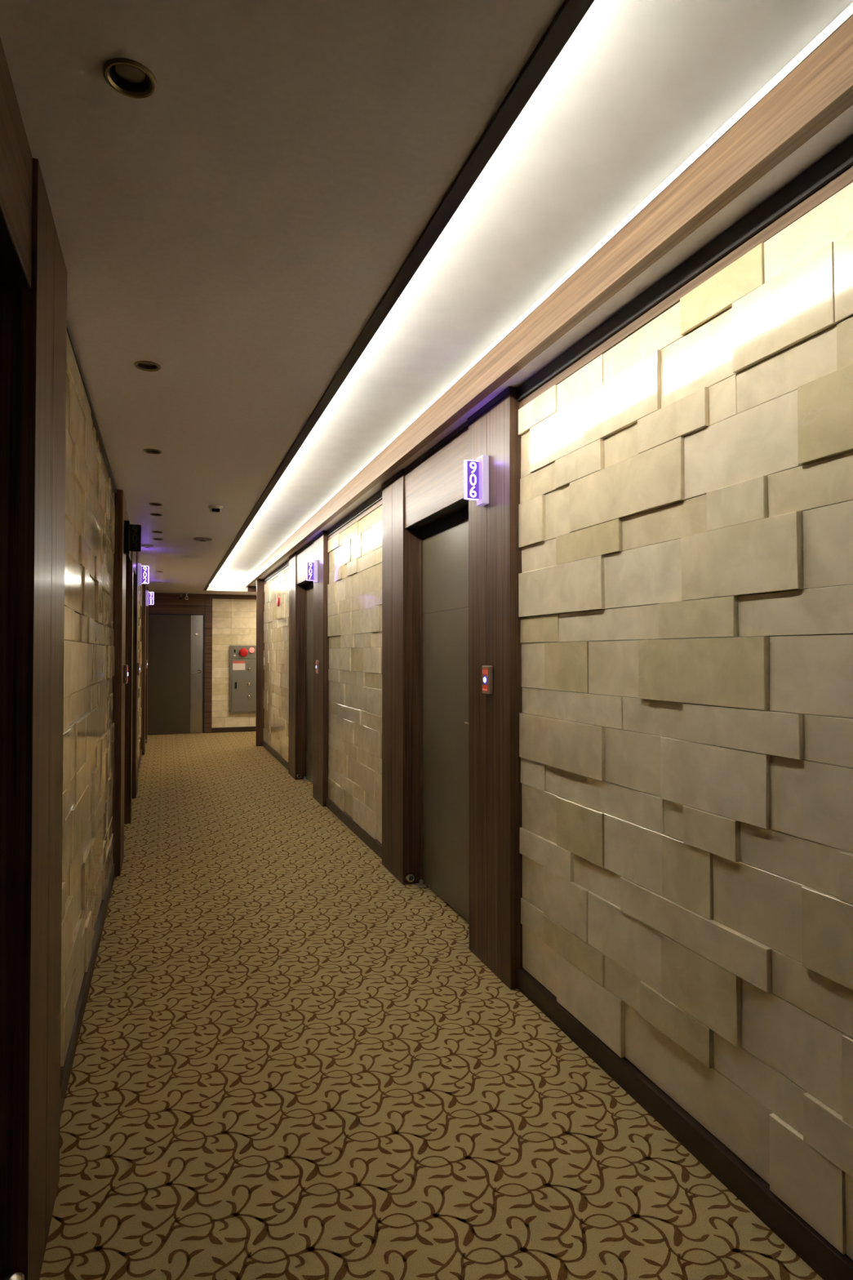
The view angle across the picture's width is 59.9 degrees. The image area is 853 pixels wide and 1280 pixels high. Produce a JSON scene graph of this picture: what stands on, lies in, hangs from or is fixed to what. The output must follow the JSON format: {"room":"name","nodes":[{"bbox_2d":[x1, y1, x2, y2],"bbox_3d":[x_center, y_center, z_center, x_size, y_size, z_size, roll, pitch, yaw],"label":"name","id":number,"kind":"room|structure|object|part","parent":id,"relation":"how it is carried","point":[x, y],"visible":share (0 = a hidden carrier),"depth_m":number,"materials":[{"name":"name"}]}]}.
{"room":"hotel corridor","nodes":[
{"label":"hotel corridor","id":0,"kind":"room"},
{"bbox_2d":[60,333,115,1066],"bbox_3d":[-1.441,0.193,3.168,0.041,2.285,2.720,0,-1,-19],"label":"wall","id":1,"kind":"structure","parent":0,"point":[89,650],"depth_m":2.80,"materials":[{"name":"beige stone"}]},
{"bbox_2d":[59,863,115,1120],"bbox_3d":[-1.442,1.356,3.147,0.055,0.079,2.720,0,-1,-19],"label":"baseboard","id":2,"kind":"structure","parent":1,"relation":"attached to","point":[65,1070],"depth_m":2.76,"materials":[{"name":"brown wood"}]},
{"bbox_2d":[66,320,116,493],"bbox_3d":[-1.449,-0.923,3.185,0.061,0.020,2.720,0,-1,-19],"label":"trim","id":3,"kind":"structure","parent":1,"relation":"attached to","point":[92,413],"depth_m":3.04,"materials":[{"name":"brown wood"}]},
{"bbox_2d":[137,583,142,764],"bbox_3d":[-3.320,0.287,8.480,0.041,2.285,2.650,0,-1,-19],"label":"wall","id":4,"kind":"structure","parent":0,"point":[140,643],"depth_m":9.12,"materials":[{"name":"beige stone"}]},
{"bbox_2d":[137,749,142,774],"bbox_3d":[-3.321,1.450,8.459,0.055,0.079,2.650,0,-1,-19],"label":"baseboard","id":5,"kind":"structure","parent":4,"relation":"attached to","point":[140,750],"depth_m":8.96,"materials":[{"name":"brown wood"}]},
{"bbox_2d":[148,592,256,733],"bbox_3d":[-3.439,0.397,12.540,2.720,2.330,0.072,0,-1,-19],"label":"wall","id":6,"kind":"structure","parent":0,"point":[233,620],"depth_m":12.50,"materials":[{"name":"beige stone"}]},
{"bbox_2d":[147,613,204,734],"bbox_3d":[-4.173,0.561,12.243,0.960,1.991,0.117,0,-1,-19],"label":"door","id":7,"kind":"structure","parent":6,"relation":"in","point":[175,642],"depth_m":12.26,"materials":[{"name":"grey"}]},
{"bbox_2d":[211,727,255,733],"bbox_3d":[-2.886,1.528,12.710,1.550,0.073,0.062,0,-1,-19],"label":"baseboard","id":8,"kind":"structure","parent":6,"relation":"attached to","point":[231,729],"depth_m":12.54,"materials":[{"name":"brown wood"}]},
{"bbox_2d":[229,645,256,714],"bbox_3d":[-3.010,0.672,12.612,0.660,1.161,0.093,0,-1,-19],"label":"cabinet","id":9,"kind":"object","parent":6,"relation":"attached to","point":[242,659],"visible":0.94,"depth_m":12.57,"materials":[{"name":"silver metal"}]},
{"bbox_3d":[-3.013,0.780,12.618,0.600,0.885,0.010,0,-1,-19],"label":"cabinet door","id":10,"kind":"part","parent":9,"relation":"part of","materials":[{"name":"silver metal"}]},
{"bbox_3d":[-3.013,0.215,12.629,0.600,0.206,0.008,0,-1,-19],"label":"alarm panel","id":11,"kind":"part","parent":9,"relation":"part of","materials":[{"name":"silver metal"}]},
{"bbox_2d":[248,647,254,653],"bbox_3d":[-2.973,0.173,12.612,0.092,0.092,0.052,0,-1,-19],"label":"lamp","id":12,"kind":"object","parent":9,"relation":"attached to","point":[251,650],"depth_m":12.61,"materials":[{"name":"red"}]},
{"bbox_2d":[263,568,288,762],"bbox_3d":[-1.909,0.305,9.477,0.041,2.285,2.550,0,-1,-19],"label":"wall","id":13,"kind":"structure","parent":0,"point":[276,619],"depth_m":9.38,"materials":[{"name":"beige stone"}]},
{"bbox_2d":[255,578,264,746],"bbox_3d":[-2.380,0.324,10.689,0.157,2.410,0.050,0,-1,-19],"label":"trim","id":14,"kind":"structure","parent":13,"relation":"attached to","point":[260,711],"depth_m":10.66,"materials":[{"name":"brown wood"}]},
{"bbox_2d":[262,740,288,769],"bbox_3d":[-1.889,1.468,9.464,0.095,0.079,2.550,0,-1,-19],"label":"baseboard","id":15,"kind":"structure","parent":13,"relation":"attached to","point":[279,757],"depth_m":9.34,"materials":[{"name":"brown wood"}]},
{"bbox_2d":[263,560,288,582],"bbox_3d":[-1.902,-0.878,9.501,0.062,0.055,2.550,0,-1,-19],"label":"trim","id":16,"kind":"structure","parent":13,"relation":"attached to","point":[286,564],"depth_m":9.39,"materials":[{"name":"black"}]},
{"bbox_2d":[264,564,288,584],"bbox_3d":[-1.897,-0.834,9.502,0.052,0.032,2.550,0,-1,-19],"label":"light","id":17,"kind":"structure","parent":13,"relation":"attached to","point":[287,566],"depth_m":9.46,"materials":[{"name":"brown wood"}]},
{"bbox_2d":[275,596,279,606],"bbox_3d":[-1.856,-0.477,9.239,0.040,0.120,0.120,0,-1,-19],"label":"indicator","id":18,"kind":"object","parent":13,"relation":"attached to","point":[277,601],"visible":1,"depth_m":9.20,"materials":[{"name":"red plastic"}]},
{"bbox_2d":[327,505,382,844],"bbox_3d":[-0.540,0.236,5.608,0.041,2.285,1.860,0,-1,-19],"label":"wall","id":19,"kind":"structure","parent":0,"point":[354,588],"depth_m":5.51,"materials":[{"name":"beige stone"}]},
{"bbox_2d":[326,797,382,859],"bbox_3d":[-0.520,1.399,5.594,0.095,0.079,1.860,0,-1,-19],"label":"baseboard","id":20,"kind":"structure","parent":19,"relation":"attached to","point":[375,845],"depth_m":5.44,"materials":[{"name":"brown wood"}]},
{"bbox_2d":[327,489,382,537],"bbox_3d":[-0.533,-0.946,5.631,0.062,0.055,1.860,0,-1,-19],"label":"trim","id":21,"kind":"structure","parent":19,"relation":"attached to","point":[377,497],"depth_m":5.51,"materials":[{"name":"black"}]},
{"bbox_2d":[328,499,382,540],"bbox_3d":[-0.528,-0.902,5.632,0.052,0.032,1.860,0,-1,-19],"label":"strip light","id":22,"kind":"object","parent":19,"relation":"attached to","point":[379,504],"depth_m":5.48,"materials":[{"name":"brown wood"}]},
{"bbox_2d":[0,0,852,595],"bbox_3d":[-1.070,-1.044,5.713,3.020,0.310,14.650,0,-1,-19],"label":"ceiling","id":23,"kind":"structure","parent":0,"point":[235,228],"depth_m":1.73,"materials":[{"name":"paint"}]},
{"bbox_2d":[102,57,156,98],"bbox_3d":[-0.510,-0.992,1.274,0.087,0.060,0.087,0,-1,-19],"label":"recessed light","id":24,"kind":"object","parent":23,"relation":"in","point":[129,77],"visible":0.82,"depth_m":1.28,"materials":[{"name":"gold metal"}]},
{"bbox_2d":[133,360,160,371],"bbox_3d":[-0.961,-0.970,2.550,0.087,0.060,0.087,0,-1,-19],"label":"recessed light","id":25,"kind":"object","parent":23,"relation":"in","point":[146,366],"visible":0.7,"depth_m":2.56,"materials":[{"name":"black metal"}]},
{"bbox_2d":[141,544,153,547],"bbox_3d":[-2.565,-0.857,6.789,0.110,0.026,0.110,0,-1,-19],"label":"smoke detector","id":26,"kind":"object","parent":23,"relation":"attached to","point":[142,545],"visible":0.94,"depth_m":6.76,"materials":[{"name":"plastic"}]},
{"bbox_2d":[142,448,161,454],"bbox_3d":[-1.342,-0.951,3.627,0.087,0.060,0.087,0,-1,-19],"label":"recessed light","id":27,"kind":"object","parent":23,"relation":"in","point":[155,451],"visible":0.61,"depth_m":3.65,"materials":[{"name":"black metal"}]},
{"bbox_2d":[148,502,162,506],"bbox_3d":[-1.799,-0.928,4.919,0.087,0.060,0.087,0,-1,-19],"label":"recessed light","id":28,"kind":"object","parent":23,"relation":"in","point":[150,504],"visible":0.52,"depth_m":4.94,"materials":[{"name":"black metal"}]},
{"bbox_2d":[150,513,162,515],"bbox_3d":[-1.928,-0.922,5.284,0.087,0.060,0.087,0,-1,-19],"label":"recessed light","id":29,"kind":"object","parent":23,"relation":"in","point":[152,514],"visible":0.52,"depth_m":5.30,"materials":[{"name":"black metal"}]},
{"bbox_2d":[151,530,163,533],"bbox_3d":[-2.197,-0.908,6.044,0.087,0.060,0.087,0,-1,-19],"label":"recessed light","id":30,"kind":"object","parent":23,"relation":"in","point":[153,531],"visible":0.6,"depth_m":6.06,"materials":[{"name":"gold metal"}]},
{"bbox_2d":[152,537,163,540],"bbox_3d":[-2.330,-0.902,6.420,0.087,0.060,0.087,0,-1,-19],"label":"recessed light","id":31,"kind":"object","parent":23,"relation":"in","point":[155,539],"visible":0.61,"depth_m":6.44,"materials":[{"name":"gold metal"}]},
{"bbox_2d":[193,537,212,542],"bbox_3d":[-1.940,-0.865,6.416,0.156,0.023,0.156,0,-1,-19],"label":"smoke detector","id":32,"kind":"object","parent":23,"relation":"attached to","point":[198,539],"visible":1,"depth_m":6.38,"materials":[{"name":"grey paint"}]},
{"bbox_2d":[208,505,222,513],"bbox_3d":[-1.424,-0.880,4.997,0.096,0.044,0.096,0,-1,-19],"label":"sensor","id":33,"kind":"object","parent":23,"relation":"attached to","point":[213,508],"visible":1,"depth_m":4.97,"materials":[{"name":"white plastic"}]},
{"bbox_2d":[204,585,247,591],"bbox_3d":[-3.187,-0.819,11.749,0.680,0.088,0.005,0,-1,-19],"label":"trim","id":34,"kind":"structure","parent":23,"relation":"attached to","point":[211,588],"depth_m":11.75,"materials":[{"name":"paint"}]},
{"bbox_2d":[209,583,244,586],"bbox_3d":[-3.196,-0.848,11.813,0.560,0.088,0.030,0,-1,-19],"label":"fluorescent tube","id":35,"kind":"object","parent":23,"relation":"attached to","point":[210,584],"visible":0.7,"depth_m":11.80,"materials":[{"name":"white glass"}]},
{"bbox_2d":[203,0,594,591],"bbox_3d":[-1.206,-0.993,5.185,0.038,0.204,13.706,0,-1,-19],"label":"trim","id":36,"kind":"structure","parent":23,"relation":"attached to","point":[570,15],"depth_m":1.57,"materials":[{"name":"brown"}]},
{"bbox_2d":[39,731,823,1279],"bbox_3d":[-1.046,1.439,5.633,3.000,0.001,14.765,0,-1,-19],"label":"floor","id":37,"kind":"structure","parent":0,"point":[295,1059],"depth_m":2.22,"materials":[{"name":"carpet"}]},
{"bbox_2d":[296,773,301,777],"bbox_3d":[-1.346,1.435,7.817,0.052,0.052,0.036,0,-1,-19],"label":"door stop","id":38,"kind":"object","parent":37,"relation":"on","point":[299,775],"visible":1,"depth_m":7.81,"materials":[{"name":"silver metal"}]},
{"bbox_2d":[248,105,852,586],"bbox_3d":[-0.048,-0.994,5.584,1.180,0.035,13.727,0,-1,-19],"label":"ceiling","id":39,"kind":"structure","parent":0,"point":[838,131],"depth_m":2.02,"materials":[{"name":"paint"}]},
{"bbox_2d":[247,586,256,591],"bbox_3d":[-2.373,-0.816,12.032,1.042,0.092,0.012,0,-1,-19],"label":"trim","id":40,"kind":"structure","parent":39,"relation":"attached to","point":[250,588],"depth_m":11.87,"materials":[{"name":"brown wood"}]},
{"bbox_2d":[518,182,852,1259],"bbox_3d":[0.704,0.174,2.089,0.041,2.285,1.895,0,-1,-19],"label":"wall","id":41,"kind":"structure","parent":0,"point":[686,505],"depth_m":1.92,"materials":[{"name":"beige stone"}]},
{"bbox_2d":[244,9,852,586],"bbox_3d":[-0.604,-1.033,5.399,0.046,0.141,13.706,0,-1,-19],"label":"trim","id":42,"kind":"structure","parent":41,"relation":"attached to","point":[817,89],"depth_m":1.94,"materials":[{"name":"brown wood"}]},
{"bbox_2d":[246,2,852,576],"bbox_3d":[-0.587,-1.088,5.470,0.032,0.148,13.867,0,-1,-19],"label":"trim","id":43,"kind":"structure","parent":41,"relation":"attached to","point":[850,8],"depth_m":2.01,"materials":[{"name":"paint"}]},
{"bbox_2d":[516,135,852,401],"bbox_3d":[0.711,-1.008,2.112,0.062,0.055,1.895,0,-1,-19],"label":"trim","id":44,"kind":"structure","parent":41,"relation":"attached to","point":[839,159],"depth_m":1.93,"materials":[{"name":"black"}]},
{"bbox_2d":[517,968,852,1279],"bbox_3d":[0.724,1.337,2.076,0.095,0.079,1.895,0,-1,-19],"label":"baseboard","id":45,"kind":"structure","parent":41,"relation":"attached to","point":[825,1260],"depth_m":1.94,"materials":[{"name":"brown wood"}]},
{"bbox_2d":[519,165,852,408],"bbox_3d":[0.716,-0.965,2.114,0.052,0.032,1.895,0,-1,-19],"label":"trim","id":46,"kind":"structure","parent":41,"relation":"attached to","point":[845,179],"depth_m":1.96,"materials":[{"name":"brown wood"}]},
{"bbox_3d":[-0.163,0.146,4.899,0.080,2.560,12.550,0,-1,-19],"label":"wall","id":47,"kind":"structure","parent":0,"visible":0},
{"bbox_2d":[288,551,306,779],"bbox_3d":[-1.402,0.275,8.071,0.139,2.414,0.446,0,-1,-19],"label":"trim","id":48,"kind":"structure","parent":47,"relation":"attached to","point":[296,592],"depth_m":7.87,"materials":[{"name":"brown wood"}]},
{"bbox_3d":[-1.421,-0.919,8.085,0.099,0.026,0.446,0,-1,-19],"label":"cap moulding","id":49,"kind":"part","parent":48,"relation":"part of","materials":[{"name":"black"}]},
{"bbox_2d":[296,538,313,585],"bbox_3d":[-1.156,-0.769,7.410,0.129,0.350,1.005,0,-1,-19],"label":"trim","id":50,"kind":"structure","parent":47,"relation":"attached to","point":[305,553],"depth_m":7.49,"materials":[{"name":"brown wood"}]},
{"bbox_3d":[-1.175,-0.931,7.406,0.089,0.026,1.005,0,-1,-19],"label":"cap moulding","id":51,"kind":"part","parent":50,"relation":"part of","materials":[{"name":"black"}]},
{"bbox_2d":[302,582,313,783],"bbox_3d":[-1.131,0.438,7.397,0.076,2.064,1.005,0,-1,-19],"label":"door","id":52,"kind":"structure","parent":47,"relation":"in","point":[308,711],"depth_m":7.70,"materials":[{"name":"metal"}]},
{"bbox_3d":[-1.110,0.467,7.404,0.032,2.008,1.005,0,-1,-19],"label":"frame","id":53,"kind":"part","parent":52,"relation":"part of","materials":[{"name":"brown wood"}]},
{"bbox_2d":[306,560,317,582],"bbox_3d":[-1.044,-0.624,6.728,0.098,0.206,0.066,0,-1,-19],"label":"number sign","id":54,"kind":"object","parent":47,"relation":"attached to","point":[311,566],"visible":1,"depth_m":6.71,"materials":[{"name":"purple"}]},
{"bbox_3d":[-1.056,-0.625,6.724,0.054,0.162,0.013,0,-1,-19],"label":"plate","id":55,"kind":"part","parent":54,"relation":"part of","materials":[{"name":"blue"}]},
{"bbox_2d":[315,660,319,673],"bbox_3d":[-0.982,0.242,6.650,0.025,0.120,0.072,0,-1,-19],"label":"switch","id":56,"kind":"object","parent":47,"relation":"attached to","point":[317,661],"visible":1,"depth_m":6.62,"materials":[{"name":"silver"}]},
{"bbox_2d":[312,530,328,807],"bbox_3d":[-0.917,0.251,6.702,0.139,2.414,0.461,0,-1,-19],"label":"trim","id":57,"kind":"structure","parent":47,"relation":"attached to","point":[321,640],"depth_m":6.54,"materials":[{"name":"brown wood"}]},
{"bbox_3d":[-0.936,-0.943,6.716,0.099,0.026,0.461,0,-1,-19],"label":"cap moulding","id":58,"kind":"part","parent":57,"relation":"part of","materials":[{"name":"black"}]},
{"bbox_2d":[381,468,421,884],"bbox_3d":[-0.148,0.213,4.527,0.139,2.414,0.446,0,-1,-19],"label":"trim","id":59,"kind":"structure","parent":47,"relation":"attached to","point":[400,545],"depth_m":4.35,"materials":[{"name":"brown wood"}]},
{"bbox_3d":[-0.167,-0.982,4.541,0.099,0.026,0.446,0,-1,-19],"label":"cap moulding","id":60,"kind":"part","parent":59,"relation":"part of","materials":[{"name":"black"}]},
{"bbox_2d":[404,872,414,882],"bbox_3d":[-0.093,1.373,4.273,0.052,0.052,0.036,0,-1,-19],"label":"door stop","id":61,"kind":"object","parent":59,"relation":"attached to","point":[410,877],"visible":1,"depth_m":4.26,"materials":[{"name":"silver metal"}]},
{"bbox_2d":[404,420,468,529],"bbox_3d":[0.094,-0.831,3.875,0.129,0.350,0.985,0,-1,-19],"label":"trim","id":62,"kind":"structure","parent":47,"relation":"attached to","point":[434,482],"depth_m":3.81,"materials":[{"name":"brown wood"}]},
{"bbox_3d":[0.075,-0.993,3.871,0.089,0.026,0.985,0,-1,-19],"label":"cap moulding","id":63,"kind":"part","parent":62,"relation":"part of","materials":[{"name":"black"}]},
{"bbox_2d":[415,506,469,922],"bbox_3d":[0.119,0.376,3.863,0.076,2.064,0.985,0,-1,-19],"label":"door","id":64,"kind":"structure","parent":47,"relation":"in","point":[443,544],"depth_m":3.97,"materials":[{"name":"metal"}]},
{"bbox_3d":[0.140,0.404,3.869,0.032,2.008,0.985,0,-1,-19],"label":"frame","id":65,"kind":"part","parent":64,"relation":"part of","materials":[{"name":"brown wood"}]},
{"bbox_2d":[464,454,488,506],"bbox_3d":[0.210,-0.687,3.184,0.098,0.206,0.066,0,-1,-19],"label":"number sign","id":66,"kind":"object","parent":47,"relation":"attached to","point":[476,472],"visible":1,"depth_m":3.17,"materials":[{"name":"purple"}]},
{"bbox_3d":[0.198,-0.687,3.180,0.054,0.162,0.013,0,-1,-19],"label":"plate","id":67,"kind":"part","parent":66,"relation":"part of","materials":[{"name":"blue"}]},
{"bbox_3d":[0.235,-0.687,3.193,0.026,0.166,0.010,0,-1,-19],"label":"clear panel","id":68,"kind":"part","parent":66,"relation":"part of","materials":[{"name":"purple"}]},
{"bbox_2d":[482,665,493,694],"bbox_3d":[0.256,0.170,3.148,0.025,0.120,0.072,0,-1,-19],"label":"switch","id":69,"kind":"object","parent":47,"relation":"attached to","point":[487,671],"visible":1,"depth_m":3.12,"materials":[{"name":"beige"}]},
{"bbox_2d":[467,386,523,990],"bbox_3d":[0.325,0.189,3.188,0.139,2.414,0.436,0,-1,-19],"label":"trim","id":70,"kind":"structure","parent":47,"relation":"attached to","point":[495,555],"depth_m":3.08,"materials":[{"name":"brown wood"}]},
{"bbox_3d":[0.306,-1.005,3.203,0.099,0.026,0.436,0,-1,-19],"label":"cap moulding","id":71,"kind":"part","parent":70,"relation":"part of","materials":[{"name":"black wood"}]},
{"bbox_3d":[-2.319,0.232,5.196,0.095,2.400,14.550,0,-1,-19],"label":"wall","id":72,"kind":"structure","parent":0,"visible":0},
{"bbox_2d":[0,1266,25,1279],"bbox_3d":[-0.800,1.240,1.415,0.052,0.052,0.036,0,-1,-19],"label":"door stop","id":73,"kind":"object","parent":72,"relation":"attached to","point":[12,1273],"visible":1,"depth_m":1.42,"materials":[{"name":"silver metal"}]},
{"bbox_2d":[0,38,32,288],"bbox_3d":[-0.691,-0.840,0.980,0.150,0.265,1.000,0,-1,-19],"label":"trim","id":74,"kind":"structure","parent":72,"relation":"attached to","point":[15,156],"depth_m":1.32,"materials":[{"name":"brown wood"}]},
{"bbox_2d":[0,158,66,1279],"bbox_3d":[-0.931,0.204,1.656,0.160,2.330,0.470,0,-1,-19],"label":"trim","id":75,"kind":"structure","parent":72,"relation":"attached to","point":[33,320],"depth_m":1.47,"materials":[{"name":"brown wood"}]},
{"bbox_2d":[112,489,126,876],"bbox_3d":[-1.987,0.257,4.639,0.160,2.330,0.420,0,-1,-19],"label":"trim","id":76,"kind":"structure","parent":72,"relation":"attached to","point":[119,557],"depth_m":4.47,"materials":[{"name":"brown wood"}]},
{"bbox_2d":[123,664,128,684],"bbox_3d":[-1.919,0.218,4.728,0.025,0.120,0.072,0,-1,-19],"label":"switch","id":77,"kind":"object","parent":72,"relation":"attached to","point":[126,668],"visible":1,"depth_m":4.69,"materials":[{"name":"beige"}]},
{"bbox_2d":[125,511,131,561],"bbox_3d":[-2.233,-0.763,5.340,0.150,0.265,1.030,0,-1,-19],"label":"trim","id":78,"kind":"structure","parent":72,"relation":"attached to","point":[128,557],"depth_m":5.64,"materials":[{"name":"brown wood"}]},
{"bbox_2d":[124,551,133,823],"bbox_3d":[-2.432,0.279,5.898,0.160,2.330,0.190,0,-1,-19],"label":"trim","id":79,"kind":"structure","parent":72,"relation":"attached to","point":[129,565],"depth_m":5.83,"materials":[{"name":"brown wood"}]},
{"bbox_2d":[124,520,141,555],"bbox_3d":[-1.851,-0.643,4.661,0.098,0.206,0.066,0,-1,-19],"label":"number sign","id":80,"kind":"object","parent":72,"relation":"attached to","point":[132,533],"visible":1,"depth_m":4.65,"materials":[{"name":"black plastic"}]},
{"bbox_3d":[-1.876,-0.643,4.652,0.026,0.166,0.010,0,-1,-19],"label":"clear panel","id":81,"kind":"part","parent":80,"relation":"part of","materials":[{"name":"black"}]},
{"bbox_3d":[-1.839,-0.643,4.665,0.054,0.162,0.013,0,-1,-19],"label":"plate","id":82,"kind":"part","parent":80,"relation":"part of","materials":[{"name":"black plastic"}]},
{"bbox_2d":[133,551,136,574],"bbox_3d":[-2.616,-0.744,6.423,0.150,0.265,0.890,0,-1,-19],"label":"trim","id":83,"kind":"structure","parent":72,"relation":"attached to","point":[135,553],"depth_m":6.62,"materials":[{"name":"brown wood"}]},
{"bbox_2d":[131,551,138,798],"bbox_3d":[-2.830,0.299,7.024,0.160,2.330,0.420,0,-1,-19],"label":"trim","id":84,"kind":"structure","parent":72,"relation":"attached to","point":[135,587],"depth_m":6.85,"materials":[{"name":"brown wood"}]},
{"bbox_2d":[137,662,140,675],"bbox_3d":[-2.719,0.273,6.990,0.025,0.120,0.072,0,-1,-19],"label":"switch","id":85,"kind":"object","parent":72,"relation":"attached to","point":[138,664],"visible":1,"depth_m":6.96,"materials":[{"name":"beige"}]},
{"bbox_2d":[140,583,146,755],"bbox_3d":[-3.855,0.350,9.923,0.160,2.330,0.430,0,-1,-19],"label":"trim","id":86,"kind":"structure","parent":72,"relation":"attached to","point":[144,585],"depth_m":9.75,"materials":[{"name":"brown wood"}]},
{"bbox_2d":[137,563,149,586],"bbox_3d":[-2.684,-0.619,7.018,0.098,0.206,0.066,0,-1,-19],"label":"number sign","id":87,"kind":"object","parent":72,"relation":"attached to","point":[143,571],"visible":1,"depth_m":7.01,"materials":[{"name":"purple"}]},
{"bbox_3d":[-2.672,-0.619,7.022,0.054,0.162,0.013,0,-1,-19],"label":"plate","id":88,"kind":"part","parent":87,"relation":"part of","materials":[{"name":"blue"}]},
{"bbox_2d":[145,586,148,743],"bbox_3d":[-4.304,0.373,11.191,0.160,2.330,0.420,0,-1,-19],"label":"trim","id":89,"kind":"structure","parent":72,"relation":"attached to","point":[147,606],"depth_m":11.02,"materials":[{"name":"brown wood"}]},
{"bbox_2d":[146,590,153,605],"bbox_3d":[-3.758,-0.566,10.053,0.098,0.206,0.066,0,-1,-19],"label":"number sign","id":90,"kind":"object","parent":72,"relation":"attached to","point":[149,595],"visible":0.99,"depth_m":10.04,"materials":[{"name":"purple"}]},
{"bbox_3d":[-3.746,-0.566,10.057,0.054,0.162,0.013,0,-1,-19],"label":"plate","id":91,"kind":"part","parent":90,"relation":"part of","materials":[{"name":"blue"}]}
]}

